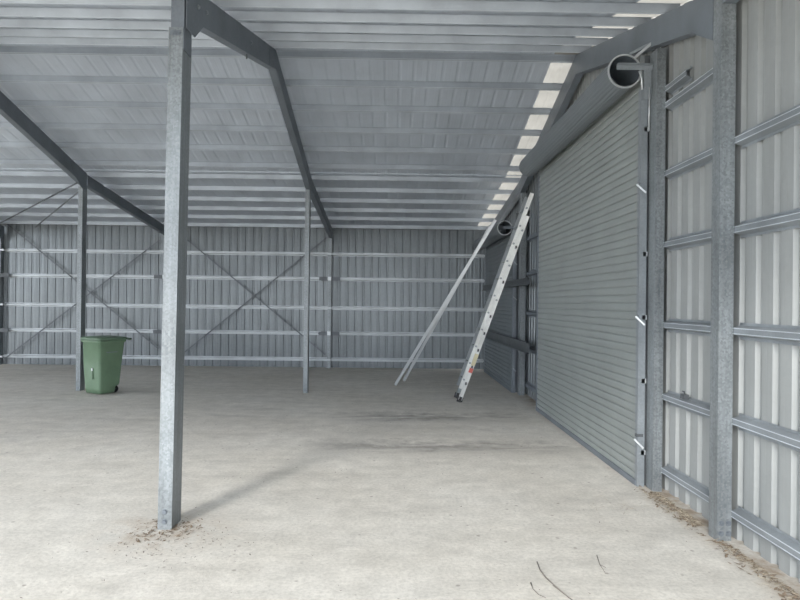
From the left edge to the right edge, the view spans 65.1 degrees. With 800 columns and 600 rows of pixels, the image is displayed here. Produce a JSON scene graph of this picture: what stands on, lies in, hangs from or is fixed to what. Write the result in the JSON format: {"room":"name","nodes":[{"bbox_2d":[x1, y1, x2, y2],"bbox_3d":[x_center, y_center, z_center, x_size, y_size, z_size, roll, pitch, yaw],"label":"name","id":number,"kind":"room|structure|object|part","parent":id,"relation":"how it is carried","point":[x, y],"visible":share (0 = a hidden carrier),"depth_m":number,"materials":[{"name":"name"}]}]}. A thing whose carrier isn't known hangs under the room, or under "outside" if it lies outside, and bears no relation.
{"room":"farm building","nodes":[
{"label":"farm building","id":0,"kind":"room"},
{"bbox_2d":[0,224,485,368],"bbox_3d":[-5.653,-0.107,15.145,15.820,3.390,0.018,1,0,-1],"label":"wall","id":1,"kind":"structure","parent":0,"point":[44,236],"depth_m":15.16,"materials":[{"name":"grey metal"}]},
{"bbox_2d":[2,354,160,358],"bbox_3d":[-7.614,1.365,15.065,3.830,0.090,0.089,1,0,-1],"label":"girt","id":2,"kind":"object","parent":1,"relation":"attached to","point":[4,355],"visible":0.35,"depth_m":15.09,"materials":[{"name":"metal"}]},
{"bbox_2d":[10,273,153,278],"bbox_3d":[-7.592,-0.575,15.072,3.510,0.090,0.089,1,0,-1],"label":"girt","id":3,"kind":"object","parent":1,"relation":"attached to","point":[12,274],"visible":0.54,"depth_m":15.08,"materials":[{"name":"metal"}]},
{"bbox_2d":[9,328,156,332],"bbox_3d":[-7.607,0.735,15.068,3.510,0.090,0.089,1,0,-1],"label":"girt","id":4,"kind":"object","parent":1,"relation":"attached to","point":[11,329],"visible":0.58,"depth_m":15.08,"materials":[{"name":"metal"}]},
{"bbox_2d":[3,302,162,307],"bbox_3d":[-7.600,0.125,15.070,3.830,0.090,0.089,1,0,-1],"label":"girt","id":5,"kind":"object","parent":1,"relation":"attached to","point":[5,303],"visible":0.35,"depth_m":15.08,"materials":[{"name":"metal"}]},
{"bbox_2d":[7,224,157,348],"bbox_3d":[-7.619,-0.345,15.023,3.700,3.005,0.006,1,0,-1],"label":"strap","id":6,"kind":"object","parent":5,"relation":"attached to","point":[7,224],"visible":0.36,"depth_m":15.02,"materials":[{"name":"metal"}]},
{"bbox_2d":[4,248,162,253],"bbox_3d":[-7.585,-1.175,15.074,3.830,0.090,0.089,1,0,-1],"label":"girt","id":7,"kind":"object","parent":1,"relation":"attached to","point":[5,249],"visible":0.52,"depth_m":15.08,"materials":[{"name":"metal"}]},
{"bbox_2d":[186,276,318,280],"bbox_3d":[-3.658,-0.529,15.115,3.520,0.090,0.089,1,0,-1],"label":"girt","id":8,"kind":"object","parent":1,"relation":"attached to","point":[187,277],"visible":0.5,"depth_m":15.12,"materials":[{"name":"metal"}]},
{"bbox_2d":[185,330,320,334],"bbox_3d":[-3.673,0.781,15.110,3.520,0.090,0.089,1,0,-1],"label":"girt","id":9,"kind":"object","parent":1,"relation":"attached to","point":[186,331],"visible":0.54,"depth_m":15.12,"materials":[{"name":"metal"}]},
{"bbox_2d":[184,356,326,360],"bbox_3d":[-3.680,1.411,15.108,3.840,0.090,0.089,1,0,-1],"label":"girt","id":10,"kind":"object","parent":1,"relation":"attached to","point":[186,357],"visible":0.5,"depth_m":15.12,"materials":[{"name":"metal"}]},
{"bbox_2d":[186,305,327,309],"bbox_3d":[-3.666,0.171,15.112,3.840,0.090,0.089,1,0,-1],"label":"girt","id":11,"kind":"object","parent":1,"relation":"attached to","point":[187,306],"visible":0.65,"depth_m":15.12,"materials":[{"name":"metal"}]},
{"bbox_2d":[187,251,327,255],"bbox_3d":[-3.651,-1.129,15.117,3.840,0.090,0.089,1,0,-1],"label":"girt","id":12,"kind":"object","parent":1,"relation":"attached to","point":[188,252],"visible":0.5,"depth_m":15.13,"materials":[{"name":"metal"}]},
{"bbox_2d":[338,331,474,336],"bbox_3d":[0.267,0.826,15.153,3.520,0.090,0.089,1,0,-1],"label":"girt","id":13,"kind":"object","parent":1,"relation":"attached to","point":[340,332],"visible":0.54,"depth_m":15.16,"materials":[{"name":"metal"}]},
{"bbox_2d":[331,357,483,362],"bbox_3d":[0.180,1.455,15.149,3.680,0.090,0.089,1,0,-1],"label":"girt","id":14,"kind":"object","parent":1,"relation":"attached to","point":[334,358],"visible":0.96,"depth_m":15.15,"materials":[{"name":"metal"}]},
{"bbox_2d":[332,306,483,311],"bbox_3d":[0.194,0.215,15.154,3.680,0.090,0.089,1,0,-1],"label":"girt","id":15,"kind":"object","parent":1,"relation":"attached to","point":[335,307],"visible":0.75,"depth_m":15.17,"materials":[{"name":"metal"}]},
{"bbox_2d":[333,252,484,257],"bbox_3d":[0.209,-1.085,15.158,3.680,0.090,0.089,1,0,-1],"label":"girt","id":16,"kind":"object","parent":1,"relation":"attached to","point":[336,254],"visible":0.96,"depth_m":15.17,"materials":[{"name":"metal"}]},
{"bbox_2d":[340,277,484,282],"bbox_3d":[0.282,-0.484,15.157,3.520,0.090,0.089,1,0,-1],"label":"girt","id":17,"kind":"object","parent":1,"relation":"attached to","point":[341,278],"visible":0.88,"depth_m":15.16,"materials":[{"name":"metal"}]},
{"bbox_2d":[0,169,505,225],"bbox_3d":[-5.829,-2.048,13.145,15.380,0.489,4.200,1,0,-1],"label":"ceiling","id":18,"kind":"structure","parent":0,"point":[3,179],"depth_m":12.58,"materials":[{"name":"grey metal"}]},
{"bbox_2d":[478,176,520,225],"bbox_3d":[2.180,-1.955,13.231,0.640,0.489,4.200,1,0,-1],"label":"window","id":19,"kind":"structure","parent":18,"relation":"attached to","point":[504,186],"depth_m":12.51,"materials":[{"name":"white plastic"}]},
{"bbox_2d":[0,0,639,174],"bbox_3d":[-5.761,-2.761,7.647,15.380,0.890,6.800,1,0,-1],"label":"ceiling","id":20,"kind":"structure","parent":0,"point":[10,64],"depth_m":8.90,"materials":[{"name":"grey metal"}]},
{"bbox_2d":[0,168,521,175],"bbox_3d":[-5.483,-2.309,11.049,16.020,0.043,0.006,1,0,-1],"label":"flashing","id":21,"kind":"object","parent":20,"relation":"attached to","point":[0,168],"visible":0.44,"depth_m":11.08,"materials":[{"name":"grey metal"}]},
{"bbox_2d":[507,52,578,174],"bbox_3d":[2.229,-2.663,9.434,0.640,0.890,3.400,1,0,-1],"label":"skylight","id":22,"kind":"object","parent":20,"relation":"attached to","point":[557,72],"depth_m":8.93,"materials":[{"name":"white plastic"}]},
{"bbox_2d":[577,0,691,46],"bbox_3d":[2.266,-2.674,6.034,0.640,0.890,3.400,1,0,-1],"label":"window","id":23,"kind":"structure","parent":20,"relation":"attached to","point":[682,2],"depth_m":5.69,"materials":[{"name":"white plastic"}]},
{"bbox_2d":[0,364,799,599],"bbox_3d":[-5.576,1.637,7.535,16.050,0.150,15.600,1,0,-1],"label":"floor","id":24,"kind":"structure","parent":0,"point":[529,500],"depth_m":5.00,"materials":[{"name":"concrete"}]},
{"bbox_2d":[0,234,8,364],"bbox_3d":[-9.573,-0.018,14.985,0.500,3.120,0.145,1,0,-1],"label":"steel post","id":25,"kind":"object","parent":24,"relation":"on","point":[2,274],"visible":0.97,"depth_m":14.98,"materials":[{"name":"metal"}]},
{"bbox_2d":[0,225,3,239],"bbox_3d":[-9.517,-1.847,13.034,0.096,0.797,4.040,1,0,-1],"label":"rafter","id":26,"kind":"object","parent":25,"relation":"on","point":[1,226],"visible":1,"depth_m":14.94,"materials":[{"name":"grey metal"}]},
{"bbox_2d":[3,240,159,359],"bbox_3d":[-7.623,-0.005,15.011,3.700,2.925,0.006,1,0,-1],"label":"strap","id":27,"kind":"object","parent":25,"relation":"attached to","point":[158,240],"visible":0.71,"depth_m":15.01,"materials":[{"name":"metal"}]},
{"bbox_2d":[76,186,86,390],"bbox_3d":[-5.565,-0.198,10.948,0.076,3.545,0.177,1,0,-1],"label":"steel post","id":28,"kind":"object","parent":24,"relation":"on","point":[82,193],"visible":0.98,"depth_m":10.88,"materials":[{"name":"grey metal"}]},
{"bbox_2d":[0,91,86,189],"bbox_3d":[-5.504,-2.525,7.692,0.109,1.178,6.695,1,0,-1],"label":"rafter","id":29,"kind":"object","parent":28,"relation":"on","point":[9,110],"visible":1,"depth_m":9.60,"materials":[{"name":"metal"}]},
{"bbox_3d":[-5.502,-2.142,10.718,0.005,0.432,0.620,1,0,-1],"label":"gusset plate","id":30,"kind":"part","parent":29,"relation":"part of","materials":[{"name":"grey metal"}]},
{"bbox_2d":[35,192,77,227],"bbox_3d":[-7.119,-1.815,12.905,0.008,0.222,4.961,1,0,-38],"label":"strap","id":31,"kind":"object","parent":28,"relation":"attached to","point":[77,192],"visible":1,"depth_m":12.50,"materials":[{"name":"metal"}]},
{"bbox_2d":[0,183,77,223],"bbox_3d":[-7.467,-1.923,12.776,0.008,0.304,5.305,1,0,-45],"label":"strap","id":32,"kind":"object","parent":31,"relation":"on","point":[74,183],"visible":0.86,"depth_m":12.39,"materials":[{"name":"metal"}]},
{"bbox_2d":[80,335,131,393],"bbox_3d":[-5.027,1.097,10.698,0.556,0.965,0.628,1,0,30],"label":"wheelie bin","id":33,"kind":"object","parent":24,"relation":"on","point":[102,355],"visible":1,"depth_m":10.49,"materials":[{"name":"green plastic"}]},
{"bbox_3d":[-5.039,0.642,10.670,0.550,0.055,0.559,1,0,30],"label":"lid","id":34,"kind":"part","parent":33,"relation":"part of","materials":[{"name":"green plastic"}]},
{"bbox_2d":[153,236,163,358],"bbox_3d":[-5.633,0.028,15.027,0.500,3.120,0.145,1,0,-1],"label":"steel post","id":35,"kind":"object","parent":24,"relation":"on","point":[155,276],"visible":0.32,"depth_m":14.97,"materials":[{"name":"metal"}]},
{"bbox_2d":[87,175,163,234],"bbox_3d":[-5.577,-1.802,13.076,0.096,0.797,4.040,1,0,-1],"label":"rafter","id":36,"kind":"object","parent":35,"relation":"on","point":[93,185],"visible":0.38,"depth_m":12.53,"materials":[{"name":"grey metal"}]},
{"bbox_2d":[0,220,487,229],"bbox_3d":[-5.655,-1.802,14.866,15.730,0.080,0.100,1,0,-1],"label":"purlin","id":37,"kind":"object","parent":36,"relation":"on","point":[7,221],"visible":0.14,"depth_m":14.86,"materials":[{"name":"metal"}]},
{"bbox_2d":[0,194,506,204],"bbox_3d":[-5.628,-2.065,12.647,15.730,0.080,0.100,1,0,-1],"label":"purlin","id":38,"kind":"object","parent":36,"relation":"on","point":[34,196],"visible":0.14,"depth_m":12.65,"materials":[{"name":"metal"}]},
{"bbox_2d":[69,520,264,573],"bbox_3d":[-1.386,1.590,4.141,1.795,0.009,0.991,1,0,-1],"label":"leaf litter","id":39,"kind":"object","parent":24,"relation":"on","point":[93,520],"visible":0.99,"depth_m":4.09,"materials":[{"name":"brown plant"}]},
{"bbox_2d":[119,514,219,544],"bbox_3d":[-1.623,1.587,4.389,0.664,0.012,0.658,1,0,-1],"label":"leaf litter","id":40,"kind":"object","parent":24,"relation":"on","point":[152,529],"visible":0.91,"depth_m":4.32,"materials":[{"name":"brown plant"}]},
{"bbox_2d":[157,0,191,529],"bbox_3d":[-1.595,-0.288,4.453,0.139,3.770,0.202,1,0,-1],"label":"steel post","id":41,"kind":"object","parent":24,"relation":"on","point":[180,38],"visible":1,"depth_m":4.37,"materials":[{"name":"grey metal"}]},
{"bbox_2d":[303,189,310,392],"bbox_3d":[-1.631,-0.153,10.990,0.076,3.545,0.177,1,0,-1],"label":"steel post","id":42,"kind":"object","parent":24,"relation":"on","point":[307,191],"visible":0.98,"depth_m":10.91,"materials":[{"name":"grey metal"}]},
{"bbox_2d":[186,0,310,192],"bbox_3d":[-1.565,-2.480,7.734,0.109,1.178,6.695,1,0,-1],"label":"rafter","id":43,"kind":"object","parent":42,"relation":"on","point":[203,16],"visible":0.97,"depth_m":6.26,"materials":[{"name":"metal"}]},
{"bbox_3d":[-1.497,-2.127,4.696,0.005,0.452,0.620,1,0,-1],"label":"gusset plate","id":44,"kind":"part","parent":43,"relation":"part of","materials":[{"name":"grey metal"}]},
{"bbox_2d":[0,159,520,171],"bbox_3d":[-5.605,-2.349,10.742,15.730,0.088,0.098,1,0,-1],"label":"purlin","id":45,"kind":"object","parent":43,"relation":"on","point":[2,161],"visible":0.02,"depth_m":10.75,"materials":[{"name":"metal"}]},
{"bbox_2d":[0,141,530,154],"bbox_3d":[-5.596,-2.503,10.158,15.730,0.088,0.098,1,0,-1],"label":"purlin","id":46,"kind":"object","parent":43,"relation":"on","point":[9,144],"visible":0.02,"depth_m":10.17,"materials":[{"name":"metal"}]},
{"bbox_2d":[0,122,541,135],"bbox_3d":[-5.588,-2.657,9.574,15.730,0.088,0.098,1,0,-1],"label":"purlin","id":47,"kind":"object","parent":43,"relation":"on","point":[42,125],"visible":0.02,"depth_m":9.59,"materials":[{"name":"metal"}]},
{"bbox_3d":[-1.520,-2.889,7.694,0.005,0.304,0.800,1,0,-1],"label":"gusset plate","id":48,"kind":"part","parent":43,"relation":"part of","materials":[{"name":"grey metal"}]},
{"bbox_2d":[0,75,562,90],"bbox_3d":[-5.572,-2.965,8.405,15.730,0.088,0.098,1,0,-1],"label":"purlin","id":49,"kind":"object","parent":43,"relation":"on","point":[3,78],"visible":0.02,"depth_m":8.42,"materials":[{"name":"metal"}]},
{"bbox_2d":[11,100,551,114],"bbox_3d":[-5.580,-2.811,8.989,15.730,0.088,0.098,1,0,-1],"label":"purlin","id":50,"kind":"object","parent":43,"relation":"on","point":[19,103],"visible":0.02,"depth_m":9.00,"materials":[{"name":"metal"}]},
{"bbox_2d":[0,46,575,62],"bbox_3d":[-5.564,-3.119,7.820,15.730,0.088,0.098,1,0,-1],"label":"purlin","id":51,"kind":"object","parent":43,"relation":"on","point":[29,50],"visible":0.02,"depth_m":7.84,"materials":[{"name":"metal"}]},
{"bbox_2d":[0,36,591,52],"bbox_3d":[-5.561,-3.121,7.481,15.730,0.087,0.098,1,0,-1],"label":"purlin","id":52,"kind":"object","parent":43,"relation":"on","point":[3,39],"visible":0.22,"depth_m":7.52,"materials":[{"name":"metal"}]},
{"bbox_2d":[0,28,607,45],"bbox_3d":[-5.556,-2.971,6.896,15.730,0.087,0.098,1,0,-1],"label":"purlin","id":53,"kind":"object","parent":43,"relation":"on","point":[28,32],"visible":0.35,"depth_m":6.93,"materials":[{"name":"metal"}]},
{"bbox_3d":[-1.563,-2.097,10.761,0.005,0.432,0.620,1,0,-1],"label":"gusset plate","id":54,"kind":"part","parent":43,"relation":"part of","materials":[{"name":"grey metal"}]},
{"bbox_2d":[0,18,628,36],"bbox_3d":[-5.551,-2.821,6.310,15.730,0.087,0.098,1,0,-1],"label":"purlin","id":55,"kind":"object","parent":43,"relation":"on","point":[4,22],"visible":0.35,"depth_m":6.35,"materials":[{"name":"metal"}]},
{"bbox_2d":[0,6,651,26],"bbox_3d":[-5.547,-2.671,5.725,15.730,0.087,0.098,1,0,-1],"label":"purlin","id":56,"kind":"object","parent":43,"relation":"on","point":[4,11],"visible":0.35,"depth_m":5.77,"materials":[{"name":"metal"}]},
{"bbox_2d":[0,0,680,13],"bbox_3d":[-5.542,-2.520,5.139,15.730,0.087,0.098,1,0,-1],"label":"purlin","id":57,"kind":"object","parent":43,"relation":"on","point":[435,5],"visible":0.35,"depth_m":5.19,"materials":[{"name":"metal"}]},
{"bbox_2d":[318,238,339,367],"bbox_3d":[-1.694,0.073,15.070,0.500,3.120,0.145,1,0,-1],"label":"steel post","id":58,"kind":"object","parent":24,"relation":"on","point":[329,278],"visible":0.98,"depth_m":15.02,"materials":[{"name":"metal"}]},
{"bbox_2d":[185,238,326,351],"bbox_3d":[-3.613,-0.004,15.055,3.680,3.055,0.006,1,0,-1],"label":"strap","id":59,"kind":"object","parent":58,"relation":"attached to","point":[325,238],"visible":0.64,"depth_m":15.05,"materials":[{"name":"metal"}]},
{"bbox_2d":[187,239,324,354],"bbox_3d":[-3.611,-0.199,15.066,3.680,3.005,0.006,1,0,-1],"label":"strap","id":60,"kind":"object","parent":58,"relation":"attached to","point":[187,239],"visible":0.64,"depth_m":15.06,"materials":[{"name":"metal"}]},
{"bbox_2d":[311,178,332,243],"bbox_3d":[-1.638,-1.756,13.119,0.096,0.797,4.040,1,0,-1],"label":"rafter","id":61,"kind":"object","parent":58,"relation":"on","point":[315,198],"visible":0.86,"depth_m":12.78,"materials":[{"name":"grey metal"}]},
{"bbox_2d":[0,212,494,221],"bbox_3d":[-5.646,-1.892,14.106,15.730,0.080,0.100,1,0,-1],"label":"purlin","id":62,"kind":"object","parent":61,"relation":"on","point":[1,213],"visible":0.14,"depth_m":14.11,"materials":[{"name":"metal"}]},
{"bbox_2d":[0,183,512,193],"bbox_3d":[-5.620,-2.152,11.917,15.730,0.080,0.100,1,0,-1],"label":"purlin","id":63,"kind":"object","parent":61,"relation":"on","point":[2,185],"visible":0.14,"depth_m":11.93,"materials":[{"name":"metal"}]},
{"bbox_2d":[0,171,519,182],"bbox_3d":[-5.611,-2.238,11.187,15.730,0.080,0.100,1,0,-1],"label":"purlin","id":64,"kind":"object","parent":61,"relation":"on","point":[2,173],"visible":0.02,"depth_m":11.20,"materials":[{"name":"metal"}]},
{"bbox_2d":[16,419,771,598],"bbox_3d":[-1.025,1.600,5.669,6.084,0.008,5.553,1,0,-1],"label":"grit","id":65,"kind":"object","parent":24,"relation":"on","point":[98,419],"visible":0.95,"depth_m":4.87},
{"bbox_2d":[394,219,496,385],"bbox_3d":[0.826,0.075,11.682,1.925,3.126,0.095,1,0,16],"label":"metal pole","id":66,"kind":"object","parent":24,"relation":"on","point":[494,220],"visible":1,"depth_m":11.64,"materials":[{"name":"metal"}]},
{"bbox_2d":[403,224,489,380],"bbox_3d":[0.909,0.088,12.313,1.787,3.106,0.096,1,0,20],"label":"metal pole","id":67,"kind":"object","parent":24,"relation":"on","point":[444,308],"visible":0.74,"depth_m":12.38,"materials":[{"name":"metal"}]},
{"bbox_2d":[454,192,533,401],"bbox_3d":[1.485,0.002,10.101,1.404,3.327,0.484,1,0,24],"label":"ladder","id":68,"kind":"object","parent":24,"relation":"on","point":[522,219],"visible":1,"depth_m":9.97,"materials":[{"name":"metal"}]},
{"bbox_2d":[517,193,526,394],"bbox_3d":[2.147,-0.107,11.037,0.090,3.540,0.165,1,0,-1],"label":"steel post","id":69,"kind":"object","parent":24,"relation":"on","point":[522,246],"visible":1,"depth_m":10.96,"materials":[{"name":"grey metal"}]},
{"bbox_2d":[537,562,571,599],"bbox_3d":[0.880,1.617,3.593,0.047,0.007,0.567,1,0,-11],"label":"twig","id":70,"kind":"object","parent":24,"relation":"on","point":[537,562],"visible":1,"depth_m":3.60,"materials":[{"name":"brown wood"}]},
{"bbox_2d":[646,48,665,491],"bbox_3d":[2.228,-0.260,5.460,0.078,3.810,0.150,1,0,-1],"label":"steel post","id":71,"kind":"object","parent":24,"relation":"on","point":[656,214],"visible":1,"depth_m":5.39,"materials":[{"name":"grey metal"}]},
{"bbox_2d":[634,485,799,599],"bbox_3d":[2.113,1.629,4.372,0.238,0.014,2.331,1,0,-1],"label":"leaf litter","id":72,"kind":"object","parent":24,"relation":"on","point":[784,594],"visible":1,"depth_m":4.07,"materials":[{"name":"brown plant"}]},
{"bbox_2d":[708,0,735,540],"bbox_3d":[2.226,-0.247,4.324,0.100,3.775,0.122,1,0,-1],"label":"steel post","id":73,"kind":"object","parent":24,"relation":"on","point":[724,24],"visible":1,"depth_m":4.28,"materials":[{"name":"grey metal"}]},
{"bbox_2d":[723,0,739,3],"bbox_3d":[2.266,-1.907,2.129,0.090,0.485,4.295,1,0,-1],"label":"rafter","id":74,"kind":"object","parent":73,"relation":"attached to","point":[724,1],"visible":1,"depth_m":4.24,"materials":[{"name":"grey metal"}]},
{"bbox_2d":[504,0,799,582],"bbox_3d":[2.314,-0.723,7.338,0.030,4.750,14.820,1,0,-1],"label":"wall","id":75,"kind":"structure","parent":0,"point":[766,376],"depth_m":4.28,"materials":[{"name":"grey metal"}]},
{"bbox_2d":[0,203,499,213],"bbox_3d":[-5.637,-1.979,13.376,15.730,0.080,0.100,1,0,-1],"label":"purlin","id":76,"kind":"object","parent":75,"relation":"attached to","point":[8,205],"visible":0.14,"depth_m":13.38,"materials":[{"name":"metal"}]},
{"bbox_2d":[473,213,526,392],"bbox_3d":[1.986,0.053,12.943,0.547,3.230,3.578,1,0,-1],"label":"door","id":77,"kind":"structure","parent":75,"relation":"in","point":[500,361],"depth_m":12.19,"materials":[{"name":"metal"}]},
{"bbox_3d":[2.001,1.639,12.957,0.050,0.050,3.380,1,0,-1],"label":"rail","id":78,"kind":"part","parent":77,"relation":"part of","materials":[{"name":"grey metal"}]},
{"bbox_2d":[485,229,512,388],"bbox_3d":[2.015,0.173,12.962,0.016,2.920,3.380,1,0,-1],"label":"curtain","id":79,"kind":"object","parent":77,"relation":"hanging from","point":[498,357],"depth_m":12.61,"materials":[{"name":"grey metal"}]},
{"bbox_2d":[482,278,529,290],"bbox_3d":[1.953,-0.280,12.118,0.050,0.110,4.950,1,0,-1],"label":"bar","id":80,"kind":"object","parent":77,"relation":"attached to","point":[524,281],"visible":0.68,"depth_m":10.79,"materials":[{"name":"metal"}]},
{"bbox_2d":[485,330,529,353],"bbox_3d":[1.941,0.750,12.114,0.050,0.170,4.950,1,0,-1],"label":"bar","id":81,"kind":"object","parent":77,"relation":"attached to","point":[523,346],"visible":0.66,"depth_m":11.18,"materials":[{"name":"metal"}]},
{"bbox_3d":[2.175,0.050,11.292,0.205,3.230,0.005,1,0,-1],"label":"jamb plate","id":82,"kind":"part","parent":77,"relation":"part of","materials":[{"name":"metal"}]},
{"bbox_2d":[525,382,535,392],"bbox_3d":[2.217,1.476,10.270,0.048,0.115,1.360,1,0,-1],"label":"girt","id":83,"kind":"object","parent":75,"relation":"attached to","point":[529,385],"visible":0.5,"depth_m":10.55,"materials":[{"name":"grey metal"}]},
{"bbox_2d":[526,310,536,317],"bbox_3d":[2.232,0.232,10.274,0.048,0.115,1.360,1,0,-1],"label":"girt","id":84,"kind":"object","parent":75,"relation":"attached to","point":[531,313],"visible":0.5,"depth_m":10.57,"materials":[{"name":"grey metal"}]},
{"bbox_2d":[526,269,536,276],"bbox_3d":[2.239,-0.458,10.277,0.048,0.115,1.360,1,0,-1],"label":"girt","id":85,"kind":"object","parent":75,"relation":"attached to","point":[531,273],"visible":0.5,"depth_m":10.57,"materials":[{"name":"grey metal"}]},
{"bbox_2d":[527,232,537,241],"bbox_3d":[2.246,-1.068,10.279,0.048,0.115,1.360,1,0,-1],"label":"girt","id":86,"kind":"object","parent":75,"relation":"attached to","point":[534,236],"visible":0.5,"depth_m":10.55,"materials":[{"name":"grey metal"}]},
{"bbox_2d":[530,346,535,354],"bbox_3d":[2.224,0.847,10.272,0.048,0.115,1.360,1,0,-1],"label":"girt","id":87,"kind":"object","parent":75,"relation":"attached to","point":[532,349],"visible":0.16,"depth_m":10.47,"materials":[{"name":"grey metal"}]},
{"bbox_2d":[519,42,653,486],"bbox_3d":[2.057,-0.308,7.466,0.532,3.915,4.055,1,0,-1],"label":"door","id":88,"kind":"structure","parent":75,"relation":"in","point":[592,164],"depth_m":6.56,"materials":[{"name":"metal"}]},
{"bbox_3d":[2.081,1.621,7.478,0.050,0.050,3.860,1,0,-1],"label":"rail","id":89,"kind":"part","parent":88,"relation":"part of","materials":[{"name":"grey metal"}]},
{"bbox_2d":[537,78,640,477],"bbox_3d":[2.099,-0.197,7.484,0.016,3.625,3.860,1,0,-1],"label":"curtain","id":90,"kind":"object","parent":88,"relation":"hanging from","point":[589,266],"depth_m":6.75,"materials":[{"name":"grey metal"}]},
{"bbox_3d":[2.080,-2.035,5.465,0.370,0.045,0.040,1,0,-1],"label":"bracket arm","id":91,"kind":"part","parent":88,"relation":"part of","materials":[{"name":"metal"}]},
{"bbox_3d":[2.099,-1.918,5.470,0.045,0.164,0.016,1,0,-1],"label":"pull cord","id":92,"kind":"part","parent":88,"relation":"part of","materials":[{"name":"metal"}]},
{"bbox_3d":[2.251,-0.265,5.573,0.185,3.820,0.005,1,0,-1],"label":"jamb plate","id":93,"kind":"part","parent":88,"relation":"part of","materials":[{"name":"metal"}]},
{"bbox_3d":[2.165,-1.883,5.483,0.065,0.255,0.006,1,0,-1],"label":"bracket plate","id":94,"kind":"part","parent":88,"relation":"part of","materials":[{"name":"metal"}]},
{"bbox_3d":[2.173,-1.666,5.470,0.011,0.380,0.011,1,0,-23],"label":"lock rod","id":95,"kind":"part","parent":88,"relation":"part of","materials":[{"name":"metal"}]},
{"bbox_2d":[665,66,691,94],"bbox_3d":[2.308,-1.815,5.202,0.052,0.115,0.380,1,0,-1],"label":"girt","id":96,"kind":"object","parent":75,"relation":"attached to","point":[682,79],"visible":1,"depth_m":5.18,"materials":[{"name":"metal"}]},
{"bbox_2d":[661,464,708,502],"bbox_3d":[2.274,1.458,4.880,0.052,0.115,1.000,1,0,-1],"label":"girt","id":97,"kind":"object","parent":75,"relation":"attached to","point":[695,487],"visible":0.65,"depth_m":4.95,"materials":[{"name":"metal"}]},
{"bbox_2d":[662,390,709,418],"bbox_3d":[2.281,0.828,4.882,0.052,0.115,1.000,1,0,-1],"label":"girt","id":98,"kind":"object","parent":75,"relation":"attached to","point":[696,406],"visible":0.65,"depth_m":4.94,"materials":[{"name":"metal"}]},
{"bbox_2d":[680,390,688,398],"bbox_3d":[2.260,0.752,4.987,0.046,0.068,0.070,1,0,-1],"label":"metal clip","id":99,"kind":"object","parent":98,"relation":"on","point":[683,395],"visible":1,"depth_m":4.97,"materials":[{"name":"metal"}]},
{"bbox_2d":[663,318,710,335],"bbox_3d":[2.288,0.213,4.884,0.052,0.115,1.000,1,0,-1],"label":"girt","id":100,"kind":"object","parent":75,"relation":"attached to","point":[696,327],"visible":0.65,"depth_m":4.96,"materials":[{"name":"metal"}]},
{"bbox_2d":[664,229,710,250],"bbox_3d":[2.296,-0.476,4.887,0.052,0.115,1.000,1,0,-1],"label":"girt","id":101,"kind":"object","parent":75,"relation":"attached to","point":[703,237],"visible":0.65,"depth_m":4.97,"materials":[{"name":"metal"}]},
{"bbox_2d":[664,147,711,179],"bbox_3d":[2.303,-1.087,4.889,0.052,0.115,1.000,1,0,-1],"label":"girt","id":102,"kind":"object","parent":75,"relation":"attached to","point":[703,158],"visible":0.65,"depth_m":4.96,"materials":[{"name":"metal"}]},
{"bbox_2d":[665,68,712,111],"bbox_3d":[2.310,-1.676,4.891,0.052,0.115,1.000,1,0,-1],"label":"girt","id":103,"kind":"object","parent":75,"relation":"attached to","point":[706,79],"visible":0.65,"depth_m":4.96,"materials":[{"name":"metal"}]},
{"bbox_2d":[731,505,799,561],"bbox_3d":[2.303,1.449,2.145,0.052,0.115,4.250,1,0,-1],"label":"girt","id":104,"kind":"object","parent":75,"relation":"attached to","point":[775,536],"visible":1,"depth_m":3.88,"materials":[{"name":"metal"}]},
{"bbox_2d":[732,413,799,451],"bbox_3d":[2.310,0.819,2.147,0.052,0.115,4.250,1,0,-1],"label":"girt","id":105,"kind":"object","parent":75,"relation":"attached to","point":[789,438],"visible":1,"depth_m":3.89,"materials":[{"name":"metal"}]},
{"bbox_2d":[733,323,799,345],"bbox_3d":[2.317,0.204,2.150,0.052,0.115,4.250,1,0,-1],"label":"girt","id":106,"kind":"object","parent":75,"relation":"attached to","point":[779,334],"visible":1,"depth_m":3.90,"materials":[{"name":"metal"}]},
{"bbox_2d":[734,208,799,237],"bbox_3d":[2.325,-0.486,2.152,0.052,0.115,4.250,1,0,-1],"label":"girt","id":107,"kind":"object","parent":75,"relation":"attached to","point":[790,219],"visible":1,"depth_m":3.91,"materials":[{"name":"metal"}]},
{"bbox_2d":[735,104,799,148],"bbox_3d":[2.333,-1.096,2.154,0.052,0.115,4.250,1,0,-1],"label":"girt","id":108,"kind":"object","parent":75,"relation":"attached to","point":[789,118],"visible":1,"depth_m":3.91,"materials":[{"name":"metal"}]},
{"bbox_3d":[2.166,-0.309,9.545,0.090,3.935,0.100,1,0,-1],"label":"steel post","id":109,"kind":"object","parent":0,"visible":0},
{"bbox_2d":[520,0,713,192],"bbox_3d":[2.208,-2.417,7.760,0.096,1.218,6.725,1,0,-1],"label":"rafter","id":110,"kind":"object","parent":109,"relation":"on","point":[695,17],"visible":0.8,"depth_m":5.75,"materials":[{"name":"grey metal"}]},
{"bbox_2d":[493,181,519,226],"bbox_3d":[2.146,-1.784,13.160,0.090,0.654,4.040,1,0,-1],"label":"rafter","id":111,"kind":"object","parent":110,"relation":"attached to","point":[514,197],"visible":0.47,"depth_m":12.21,"materials":[{"name":"grey metal"}]},
{"bbox_3d":[2.192,-2.040,4.663,0.005,0.442,0.535,1,0,-1],"label":"gusset plate","id":112,"kind":"part","parent":110,"relation":"part of","materials":[{"name":"grey metal"}]}
]}

